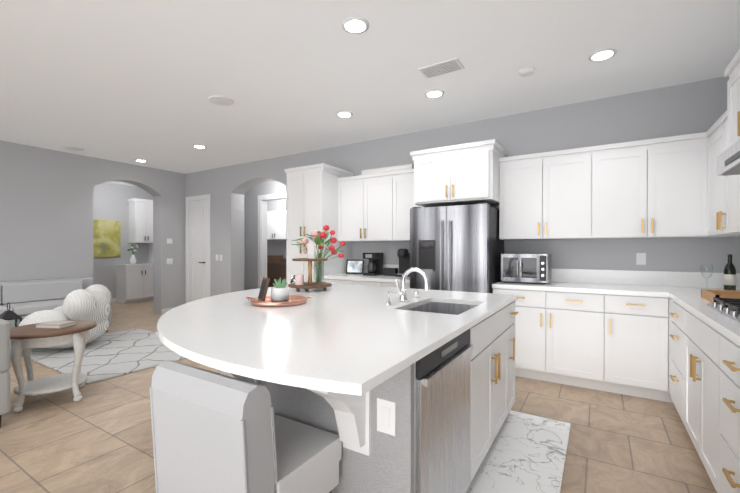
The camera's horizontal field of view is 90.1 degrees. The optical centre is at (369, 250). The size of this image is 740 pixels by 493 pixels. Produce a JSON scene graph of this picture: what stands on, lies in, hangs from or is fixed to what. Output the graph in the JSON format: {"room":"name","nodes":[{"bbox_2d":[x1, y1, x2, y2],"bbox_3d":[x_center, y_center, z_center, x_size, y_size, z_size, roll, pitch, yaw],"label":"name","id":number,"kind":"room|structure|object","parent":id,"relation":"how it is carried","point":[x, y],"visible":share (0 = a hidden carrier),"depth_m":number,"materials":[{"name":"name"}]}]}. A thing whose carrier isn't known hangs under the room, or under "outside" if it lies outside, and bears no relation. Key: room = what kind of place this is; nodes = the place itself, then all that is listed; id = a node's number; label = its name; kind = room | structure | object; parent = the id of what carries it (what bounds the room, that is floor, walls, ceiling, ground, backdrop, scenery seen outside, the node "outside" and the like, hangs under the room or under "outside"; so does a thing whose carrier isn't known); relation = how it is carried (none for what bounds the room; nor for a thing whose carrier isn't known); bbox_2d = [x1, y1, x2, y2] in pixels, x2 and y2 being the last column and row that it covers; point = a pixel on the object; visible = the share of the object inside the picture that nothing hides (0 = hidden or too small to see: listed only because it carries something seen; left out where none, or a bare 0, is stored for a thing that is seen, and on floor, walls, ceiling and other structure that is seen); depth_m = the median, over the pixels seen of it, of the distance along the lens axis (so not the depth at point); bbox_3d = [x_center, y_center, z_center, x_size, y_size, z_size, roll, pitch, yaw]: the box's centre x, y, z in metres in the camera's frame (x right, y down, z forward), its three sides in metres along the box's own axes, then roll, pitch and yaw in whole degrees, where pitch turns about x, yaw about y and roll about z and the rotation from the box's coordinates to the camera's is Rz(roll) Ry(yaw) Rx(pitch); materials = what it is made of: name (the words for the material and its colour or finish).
{"room":"kitchen","nodes":[
{"label":"kitchen","id":0,"kind":"room"},
{"bbox_2d":[0,140,185,313],"bbox_3d":[-5.957,-0.147,4.324,0.290,2.800,7.810,0,0,32],"label":"wall","id":1,"kind":"structure","parent":0,"point":[46,213],"depth_m":5.88,"materials":[{"name":"grey paint"}]},
{"bbox_2d":[162,307,174,313],"bbox_3d":[-3.908,1.192,7.353,0.012,0.100,0.470,0,0,32],"label":"baseboard","id":2,"kind":"structure","parent":1,"relation":"attached to","point":[164,311],"depth_m":7.22,"materials":[{"name":"white wood"}]},
{"bbox_2d":[167,258,172,263],"bbox_3d":[-3.947,0.222,7.286,0.011,0.115,0.120,0,0,32],"label":"light switch","id":3,"kind":"object","parent":1,"relation":"attached to","point":[169,260],"visible":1,"depth_m":7.29,"materials":[{"name":"white plastic"}]},
{"bbox_2d":[93,183,152,297],"bbox_3d":[-6.200,-0.162,8.612,0.150,2.800,3.450,0,0,32],"label":"wall","id":4,"kind":"structure","parent":0,"point":[110,202],"depth_m":8.74,"materials":[{"name":"grey paint"}]},
{"bbox_2d":[93,219,120,256],"bbox_3d":[-6.153,-0.267,8.512,0.027,0.850,0.730,0,0,32],"label":"canvas art","id":5,"kind":"object","parent":4,"relation":"attached to","point":[106,238],"visible":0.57,"depth_m":8.56},
{"bbox_2d":[244,194,244,289],"bbox_3d":[-3.141,-0.160,8.044,0.150,2.800,0.900,0,0,32],"label":"wall","id":6,"kind":"structure","parent":0,"point":[244,241],"depth_m":8.37,"materials":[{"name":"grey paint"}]},
{"bbox_2d":[245,180,285,289],"bbox_3d":[-1.653,-0.159,7.742,3.000,2.800,0.150,0,0,32],"label":"wall","id":7,"kind":"structure","parent":0,"point":[251,228],"depth_m":8.24,"materials":[{"name":"grey paint"}]},
{"bbox_2d":[258,192,285,287],"bbox_3d":[-1.982,0.020,7.934,1.040,2.440,0.170,0,0,32],"label":"trim","id":8,"kind":"structure","parent":7,"relation":"attached to","point":[262,235],"depth_m":8.11,"materials":[{"name":"white wood"}]},
{"bbox_2d":[267,199,285,258],"bbox_3d":[-1.725,-0.165,9.432,3.000,2.800,0.150,0,0,32],"label":"wall","id":9,"kind":"structure","parent":0,"point":[276,247],"depth_m":9.79,"materials":[{"name":"grey paint"}]},
{"bbox_2d":[267,210,285,239],"bbox_3d":[-2.304,-0.631,9.485,1.058,0.730,0.360,0,0,32],"label":"upper cabinet","id":10,"kind":"object","parent":9,"relation":"attached to","point":[276,225],"visible":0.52,"depth_m":9.27,"materials":[{"name":"white wood"}]},
{"bbox_2d":[0,300,716,492],"bbox_3d":[-2.598,1.284,3.982,11.650,0.060,10.750,0,0,32],"label":"floor","id":11,"kind":"structure","parent":0,"point":[98,438],"depth_m":2.48,"materials":[{"name":"tile"}]},
{"bbox_2d":[0,319,10,427],"bbox_3d":[-3.175,0.880,2.486,0.920,0.760,0.900,0,0,32],"label":"armchair","id":12,"kind":"object","parent":11,"relation":"on","point":[5,407],"visible":1,"depth_m":2.60,"materials":[{"name":"grey fabric"}]},
{"bbox_2d":[0,302,21,358],"bbox_3d":[-4.198,0.931,4.293,0.186,0.645,0.186,0,0,32],"label":"lantern","id":13,"kind":"object","parent":11,"relation":"on","point":[9,314],"visible":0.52,"depth_m":4.28,"materials":[{"name":"black metal"}]},
{"bbox_2d":[10,320,96,412],"bbox_3d":[-2.687,0.936,3.124,0.610,0.644,0.610,0,0,-34],"label":"end table","id":14,"kind":"object","parent":11,"relation":"on","point":[25,339],"visible":0.98,"depth_m":3.04,"materials":[{"name":"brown wood"}]},
{"bbox_2d":[0,277,111,339],"bbox_3d":[-4.895,0.851,4.929,0.855,0.800,2.250,0,0,32],"label":"sofa","id":15,"kind":"object","parent":11,"relation":"on","point":[24,299],"visible":0.4,"depth_m":5.18,"materials":[{"name":"grey fabric"}]},
{"bbox_2d":[22,328,184,383],"bbox_3d":[-3.148,1.242,4.633,2.130,0.019,1.480,0,0,32],"label":"shag rug","id":16,"kind":"object","parent":11,"relation":"on","point":[113,354],"visible":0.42,"depth_m":4.32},
{"bbox_2d":[19,284,110,348],"bbox_3d":[-3.821,0.851,4.701,0.828,0.760,1.066,0,0,-23],"label":"lounger","id":17,"kind":"object","parent":16,"relation":"on","point":[91,302],"visible":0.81,"depth_m":4.42,"materials":[{"name":"white fabric"}]},
{"bbox_2d":[115,198,152,303],"bbox_3d":[-5.598,0.002,8.937,0.525,2.470,0.775,0,0,32],"label":"cabinet","id":18,"kind":"object","parent":11,"relation":"on","point":[134,283],"visible":0.94,"depth_m":8.85,"materials":[{"name":"white wood"}]},
{"bbox_2d":[128,244,138,263],"bbox_3d":[-5.658,0.101,8.836,0.248,0.480,0.197,0,0,32],"label":"vase","id":19,"kind":"object","parent":18,"relation":"on","point":[132,259],"visible":1,"depth_m":8.81,"materials":[{"name":"white ceramic"}]},
{"bbox_2d":[149,361,341,492],"bbox_3d":[-0.435,0.829,1.346,0.482,0.870,0.468,0,0,32],"label":"counter stool","id":20,"kind":"object","parent":11,"relation":"on","point":[213,432],"visible":0.96,"depth_m":1.16,"materials":[{"name":"grey fabric"}]},
{"bbox_2d":[267,262,285,286],"bbox_3d":[-2.171,0.775,9.286,1.540,0.920,0.567,0,0,32],"label":"cabinet","id":21,"kind":"object","parent":11,"relation":"on","point":[276,271],"visible":0.18,"depth_m":9.07,"materials":[{"name":"brown wood"}]},
{"bbox_2d":[267,255,285,262],"bbox_3d":[-2.152,0.215,9.257,0.859,0.199,0.300,0,0,32],"label":"clutter","id":22,"kind":"object","parent":21,"relation":"on","point":[275,259],"visible":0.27,"depth_m":9.26,"materials":[{"name":"brown wood"}]},
{"bbox_2d":[286,169,352,284],"bbox_3d":[-0.710,0.100,5.264,0.630,2.300,0.691,0,0,32],"label":"tall cabinet","id":23,"kind":"object","parent":11,"relation":"on","point":[311,193],"depth_m":4.98,"materials":[{"name":"white wood"}]},
{"bbox_2d":[325,281,384,286],"bbox_3d":[-0.041,0.814,4.883,0.911,0.876,0.642,0,0,32],"label":"base cabinet","id":24,"kind":"object","parent":11,"relation":"on","point":[366,283],"depth_m":4.54,"materials":[{"name":"white wood"}]},
{"bbox_2d":[325,273,409,284],"bbox_3d":[0.111,0.356,4.777,1.280,0.040,0.658,0,0,32],"label":"countertop","id":25,"kind":"structure","parent":24,"relation":"on","point":[332,276],"depth_m":4.63,"materials":[{"name":"white stone"}]},
{"bbox_2d":[346,259,363,273],"bbox_3d":[-0.203,0.233,5.176,0.260,0.202,0.087,0,0,20],"label":"photo frame","id":26,"kind":"object","parent":25,"relation":"on","point":[354,266],"visible":0.93,"depth_m":5.15,"materials":[{"name":"black plastic"}]},
{"bbox_2d":[363,253,382,275],"bbox_3d":[0.040,0.185,4.948,0.190,0.300,0.226,0,0,32],"label":"coffee maker","id":27,"kind":"object","parent":25,"relation":"on","point":[375,266],"visible":1,"depth_m":4.88,"materials":[{"name":"black plastic"}]},
{"bbox_2d":[383,268,397,275],"bbox_3d":[0.272,0.285,4.848,0.170,0.100,0.093,0,0,32],"label":"clock radio","id":28,"kind":"object","parent":25,"relation":"on","point":[390,271],"visible":0.96,"depth_m":4.81,"materials":[{"name":"black plastic"}]},
{"bbox_2d":[395,249,409,276],"bbox_3d":[0.435,0.158,4.731,0.144,0.355,0.220,0,0,32],"label":"coffee machine","id":29,"kind":"object","parent":25,"relation":"on","point":[403,255],"visible":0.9,"depth_m":4.69,"materials":[{"name":"black plastic"}]},
{"bbox_2d":[212,299,517,492],"bbox_3d":[-0.161,0.819,2.383,1.776,0.884,2.054,0,0,32],"label":"kitchen island","id":30,"kind":"object","parent":11,"relation":"on","point":[412,394],"depth_m":1.48,"materials":[{"name":"wood"}]},
{"bbox_2d":[157,283,444,368],"bbox_3d":[-0.550,0.359,2.538,1.550,0.030,2.248,0,0,32],"label":"island countertop","id":31,"kind":"structure","parent":30,"relation":"on","point":[203,331],"depth_m":1.90,"materials":[{"name":"white stone"}]},
{"bbox_2d":[246,295,311,306],"bbox_3d":[-0.591,0.322,2.404,0.360,0.045,0.360,0,0,32],"label":"copper tray","id":32,"kind":"object","parent":31,"relation":"on","point":[293,300],"visible":0.9,"depth_m":2.31,"materials":[{"name":"brown metal"}]},
{"bbox_2d":[258,277,269,301],"bbox_3d":[-0.691,0.254,2.408,0.052,0.149,0.100,0,0,-33],"label":"sign","id":33,"kind":"object","parent":32,"relation":"on","point":[263,289],"visible":0.96,"depth_m":2.38,"materials":[{"name":"brown wood"}]},
{"bbox_2d":[271,277,288,300],"bbox_3d":[-0.593,0.256,2.439,0.120,0.150,0.120,0,0,32],"label":"succulent pot","id":34,"kind":"object","parent":32,"relation":"on","point":[279,291],"visible":1,"depth_m":2.40,"materials":[{"name":"white ceramic"}]},
{"bbox_2d":[288,241,331,290],"bbox_3d":[-0.514,0.131,3.166,0.370,0.420,0.370,0,0,32],"label":"tiered stand","id":35,"kind":"object","parent":31,"relation":"on","point":[299,283],"visible":1,"depth_m":3.08,"materials":[{"name":"brown wood"}]},
{"bbox_2d":[291,225,344,281],"bbox_3d":[-0.480,0.051,3.451,0.489,0.579,0.477,0,0,32],"label":"flower vase","id":36,"kind":"object","parent":31,"relation":"on","point":[318,240],"visible":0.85,"depth_m":3.44,"materials":[{"name":"clear glass"}]},
{"bbox_2d":[401,299,476,314],"bbox_3d":[0.459,0.473,2.325,0.414,0.221,0.614,0,0,32],"label":"sink","id":37,"kind":"object","parent":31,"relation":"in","point":[450,306],"depth_m":2.59,"materials":[{"name":"silver metal"}]},
{"bbox_2d":[217,291,516,398],"bbox_3d":[0.322,0.361,1.998,0.500,0.030,2.250,0,0,32],"label":"island countertop","id":38,"kind":"structure","parent":30,"relation":"on","point":[347,360],"depth_m":1.31,"materials":[{"name":"white stone"}]},
{"bbox_2d":[385,268,429,305],"bbox_3d":[0.291,0.230,2.445,0.217,0.228,0.458,0,0,32],"label":"faucet","id":39,"kind":"object","parent":38,"relation":"on","point":[402,294],"visible":1,"depth_m":2.44,"materials":[{"name":"silver metal"}]},
{"bbox_2d":[385,281,409,287],"bbox_3d":[0.454,0.815,4.577,0.485,0.876,0.642,0,0,32],"label":"base cabinet","id":40,"kind":"object","parent":11,"relation":"on","point":[387,283],"depth_m":4.31,"materials":[{"name":"white wood"}]},
{"bbox_2d":[410,202,503,292],"bbox_3d":[0.974,0.391,4.129,0.840,1.725,0.813,0,0,32],"label":"refrigerator","id":41,"kind":"object","parent":11,"relation":"on","point":[457,248],"visible":0.35,"depth_m":3.80,"materials":[{"name":"grey metal"}]},
{"bbox_2d":[466,410,570,492],"bbox_3d":[0.856,1.254,2.130,0.445,0.011,1.530,0,0,32],"label":"floor mat","id":42,"kind":"object","parent":11,"relation":"on","point":[526,453],"visible":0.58,"depth_m":2.21,"materials":[{"name":"white fabric"}]},
{"bbox_2d":[492,285,612,392],"bbox_3d":[1.829,0.818,3.727,1.008,0.876,0.642,0,0,32],"label":"base cabinet","id":43,"kind":"object","parent":11,"relation":"on","point":[561,338],"depth_m":3.39,"materials":[{"name":"white wood"}]},
{"bbox_2d":[493,281,739,296],"bbox_3d":[2.258,0.361,3.451,2.026,0.040,0.658,0,0,32],"label":"countertop","id":44,"kind":"structure","parent":43,"relation":"on","point":[552,286],"depth_m":3.37,"materials":[{"name":"white stone"}]},
{"bbox_2d":[501,253,550,283],"bbox_3d":[1.641,0.189,3.885,0.440,0.300,0.411,0,0,32],"label":"toaster oven","id":45,"kind":"object","parent":44,"relation":"on","point":[523,267],"visible":1,"depth_m":3.73,"materials":[{"name":"silver metal"}]},
{"bbox_2d":[700,264,713,286],"bbox_3d":[2.826,0.229,3.101,0.086,0.225,0.086,0,0,32],"label":"wine glass","id":46,"kind":"object","parent":44,"relation":"on","point":[710,275],"visible":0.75,"depth_m":3.10,"materials":[{"name":"clear glass"}]},
{"bbox_2d":[724,254,735,290],"bbox_3d":[3.004,0.189,3.085,0.077,0.305,0.077,0,0,32],"label":"wine bottle","id":47,"kind":"object","parent":44,"relation":"on","point":[729,276],"visible":0.92,"depth_m":3.06,"materials":[{"name":"black"}]},
{"bbox_2d":[613,297,656,399],"bbox_3d":[2.379,0.819,3.387,0.518,0.876,0.642,0,0,32],"label":"base cabinet","id":48,"kind":"object","parent":11,"relation":"on","point":[634,318],"depth_m":3.11,"materials":[{"name":"white wood"}]},
{"bbox_2d":[669,293,739,340],"bbox_3d":[1.769,0.368,1.338,0.636,0.040,3.450,0,0,32],"label":"countertop","id":49,"kind":"structure","parent":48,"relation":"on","point":[694,301],"depth_m":2.05,"materials":[{"name":"white stone"}]},
{"bbox_2d":[701,289,739,303],"bbox_3d":[2.479,0.314,2.399,0.430,0.060,0.400,0,0,32],"label":"tray","id":50,"kind":"object","parent":49,"relation":"on","point":[708,294],"visible":0.76,"depth_m":2.57,"materials":[{"name":"brown wood"}]},
{"bbox_2d":[706,297,739,322],"bbox_3d":[2.110,0.320,1.869,0.481,0.052,0.750,0,0,32],"label":"cooktop","id":51,"kind":"object","parent":49,"relation":"in","point":[729,307],"visible":1,"depth_m":2.06,"materials":[{"name":"silver metal"}]},
{"bbox_2d":[657,297,668,401],"bbox_3d":[2.628,0.821,2.784,0.694,0.876,0.171,0,0,32],"label":"base cabinet","id":52,"kind":"object","parent":11,"relation":"on","point":[662,302],"depth_m":3.01,"materials":[{"name":"white wood"}]},
{"bbox_2d":[669,297,680,417],"bbox_3d":[2.449,0.822,2.443,0.640,0.876,0.597,0,0,32],"label":"base cabinet","id":53,"kind":"object","parent":11,"relation":"on","point":[670,336],"depth_m":2.69,"materials":[{"name":"white wood"}]},
{"bbox_2d":[681,305,716,474],"bbox_3d":[2.110,0.824,1.895,0.640,0.876,0.810,0,0,32],"label":"base cabinet","id":54,"kind":"object","parent":11,"relation":"on","point":[696,333],"depth_m":2.08,"materials":[{"name":"white wood"}]},
{"bbox_2d":[709,329,739,492],"bbox_3d":[1.752,0.826,1.315,0.640,0.876,0.666,0,0,32],"label":"base cabinet","id":55,"kind":"object","parent":11,"relation":"on","point":[724,470],"depth_m":1.62,"materials":[{"name":"white wood"}]},
{"bbox_2d":[0,0,739,186],"bbox_3d":[-2.598,-1.596,3.972,11.650,0.100,10.750,0,0,32],"label":"ceiling","id":56,"kind":"structure","parent":0,"point":[127,81],"depth_m":3.09,"materials":[{"name":"white paint"}]},
{"bbox_2d":[64,146,84,150],"bbox_3d":[-4.499,-1.545,5.622,0.250,0.012,0.250,0,0,32],"label":"ceiling speaker","id":57,"kind":"object","parent":56,"relation":"attached to","point":[74,148],"visible":1,"depth_m":5.60,"materials":[{"name":"white plastic"}]},
{"bbox_2d":[193,144,206,147],"bbox_3d":[-2.542,-1.544,5.518,0.190,0.012,0.190,0,0,32],"label":"recessed light","id":58,"kind":"object","parent":56,"relation":"in","point":[198,146],"visible":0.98,"depth_m":5.49,"materials":[{"name":"white"}]},
{"bbox_2d":[208,95,233,105],"bbox_3d":[-1.537,-1.539,3.816,0.250,0.012,0.250,0,0,32],"label":"ceiling speaker","id":59,"kind":"object","parent":56,"relation":"attached to","point":[221,100],"visible":0.96,"depth_m":3.79,"materials":[{"name":"white plastic"}]},
{"bbox_2d":[336,111,352,117],"bbox_3d":[-0.290,-1.540,4.197,0.190,0.012,0.190,0,0,32],"label":"recessed light","id":60,"kind":"object","parent":56,"relation":"in","point":[344,114],"visible":1,"depth_m":4.18,"materials":[{"name":"white plastic"}]},
{"bbox_2d":[342,16,368,33],"bbox_3d":[-0.099,-1.534,2.528,0.190,0.012,0.190,0,0,32],"label":"recessed light","id":61,"kind":"object","parent":56,"relation":"in","point":[355,25],"visible":1,"depth_m":2.51,"materials":[{"name":"white plastic"}]},
{"bbox_2d":[425,89,443,97],"bbox_3d":[0.634,-1.538,3.638,0.190,0.012,0.190,0,0,32],"label":"recessed light","id":62,"kind":"object","parent":56,"relation":"in","point":[434,93],"visible":1,"depth_m":3.62,"materials":[{"name":"white plastic"}]},
{"bbox_2d":[418,58,463,78],"bbox_3d":[0.602,-1.533,3.129,0.340,0.013,0.200,0,0,32],"label":"ceiling vent","id":63,"kind":"object","parent":56,"relation":"in","point":[442,68],"visible":0.98,"depth_m":3.11,"materials":[{"name":"white metal"}]},
{"bbox_2d":[519,67,534,76],"bbox_3d":[1.347,-1.525,3.174,0.130,0.034,0.130,0,0,32],"label":"smoke detector","id":64,"kind":"object","parent":56,"relation":"attached to","point":[526,71],"visible":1,"depth_m":3.14,"materials":[{"name":"white plastic"}]},
{"bbox_2d":[588,48,616,60],"bbox_3d":[1.830,-1.535,2.911,0.190,0.012,0.190,0,0,32],"label":"recessed light","id":65,"kind":"object","parent":56,"relation":"in","point":[602,54],"visible":0.98,"depth_m":2.89,"materials":[{"name":"white plastic"}]},
{"bbox_2d":[185,76,739,301],"bbox_3d":[-0.226,-0.151,5.543,8.760,2.800,0.290,0,0,32],"label":"wall","id":66,"kind":"structure","parent":0,"point":[688,108],"depth_m":4.02,"materials":[{"name":"grey paint"}]},
{"bbox_2d":[189,199,206,301],"bbox_3d":[-3.430,0.124,7.311,0.602,2.213,0.067,0,0,32],"label":"door","id":67,"kind":"structure","parent":66,"relation":"in","point":[197,249],"depth_m":7.33,"materials":[{"name":"white wood"}]},
{"bbox_2d":[186,194,210,302],"bbox_3d":[-3.417,0.082,7.332,0.790,2.320,0.017,0,0,32],"label":"door frame","id":68,"kind":"structure","parent":66,"relation":"attached to","point":[198,197],"depth_m":7.17,"materials":[{"name":"white wood"}]},
{"bbox_2d":[337,177,396,240],"bbox_3d":[0.035,-0.517,5.001,0.911,0.795,0.351,0,0,32],"label":"upper cabinet","id":69,"kind":"object","parent":66,"relation":"attached to","point":[367,209],"depth_m":4.84,"materials":[{"name":"white wood"}]},
{"bbox_2d":[362,163,413,174],"bbox_3d":[0.252,-1.041,4.828,0.800,0.099,0.099,0,0,32],"label":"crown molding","id":70,"kind":"structure","parent":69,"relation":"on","point":[389,169],"depth_m":4.79,"materials":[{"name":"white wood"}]},
{"bbox_2d":[397,173,416,240],"bbox_3d":[0.530,-0.516,4.696,0.485,0.795,0.351,0,0,32],"label":"upper cabinet","id":71,"kind":"object","parent":66,"relation":"attached to","point":[405,182],"depth_m":4.56,"materials":[{"name":"white wood"}]},
{"bbox_2d":[409,145,508,207],"bbox_3d":[1.025,-0.774,4.206,0.870,0.516,0.662,0,0,32],"label":"upper cabinet","id":72,"kind":"object","parent":66,"relation":"attached to","point":[462,176],"depth_m":3.91,"materials":[{"name":"white wood"}]},
{"bbox_2d":[497,153,580,239],"bbox_3d":[1.863,-0.513,3.872,0.908,0.795,0.351,0,0,32],"label":"upper cabinet","id":73,"kind":"object","parent":66,"relation":"attached to","point":[541,198],"depth_m":3.75,"materials":[{"name":"white wood"}]},
{"bbox_2d":[364,265,739,288],"bbox_3d":[1.511,0.268,4.287,4.176,0.139,0.021,0,0,32],"label":"backsplash","id":74,"kind":"structure","parent":66,"relation":"attached to","point":[603,277],"depth_m":3.59,"materials":[{"name":"white stone"}]},
{"bbox_2d":[636,253,645,264],"bbox_3d":[2.638,0.086,3.596,0.075,0.115,0.008,0,0,32],"label":"outlet","id":75,"kind":"object","parent":66,"relation":"attached to","point":[640,258],"visible":1,"depth_m":3.60,"materials":[{"name":"white plastic"}]},
{"bbox_2d":[581,137,704,238],"bbox_3d":[2.528,-0.512,3.441,0.908,0.795,0.385,0,0,32],"label":"upper cabinet","id":76,"kind":"object","parent":66,"relation":"attached to","point":[638,191],"depth_m":3.31,"materials":[{"name":"white wood"}]},
{"bbox_2d":[701,117,739,236],"bbox_3d":[2.683,-0.509,2.574,0.384,0.795,1.037,0,0,32],"label":"upper cabinet","id":77,"kind":"object","parent":0,"relation":"attached to","point":[720,195],"depth_m":2.84,"materials":[{"name":"white wood"}]},
{"bbox_2d":[725,57,739,149],"bbox_3d":[2.179,-0.808,1.821,0.450,0.459,0.767,0,0,32],"label":"upper cabinet","id":78,"kind":"object","parent":0,"relation":"attached to","point":[732,114],"depth_m":2.18,"materials":[{"name":"white wood"}]},
{"bbox_3d":[1.308,-0.131,-0.165,0.150,2.800,7.810,0,0,32],"label":"wall","id":79,"kind":"structure","parent":0,"visible":0},
{"bbox_2d":[717,139,739,175],"bbox_3d":[2.158,-0.514,1.835,0.502,0.124,0.764,0,0,32],"label":"range hood","id":80,"kind":"object","parent":79,"relation":"attached to","point":[728,161],"visible":1,"depth_m":2.09,"materials":[{"name":"silver metal"}]}
]}

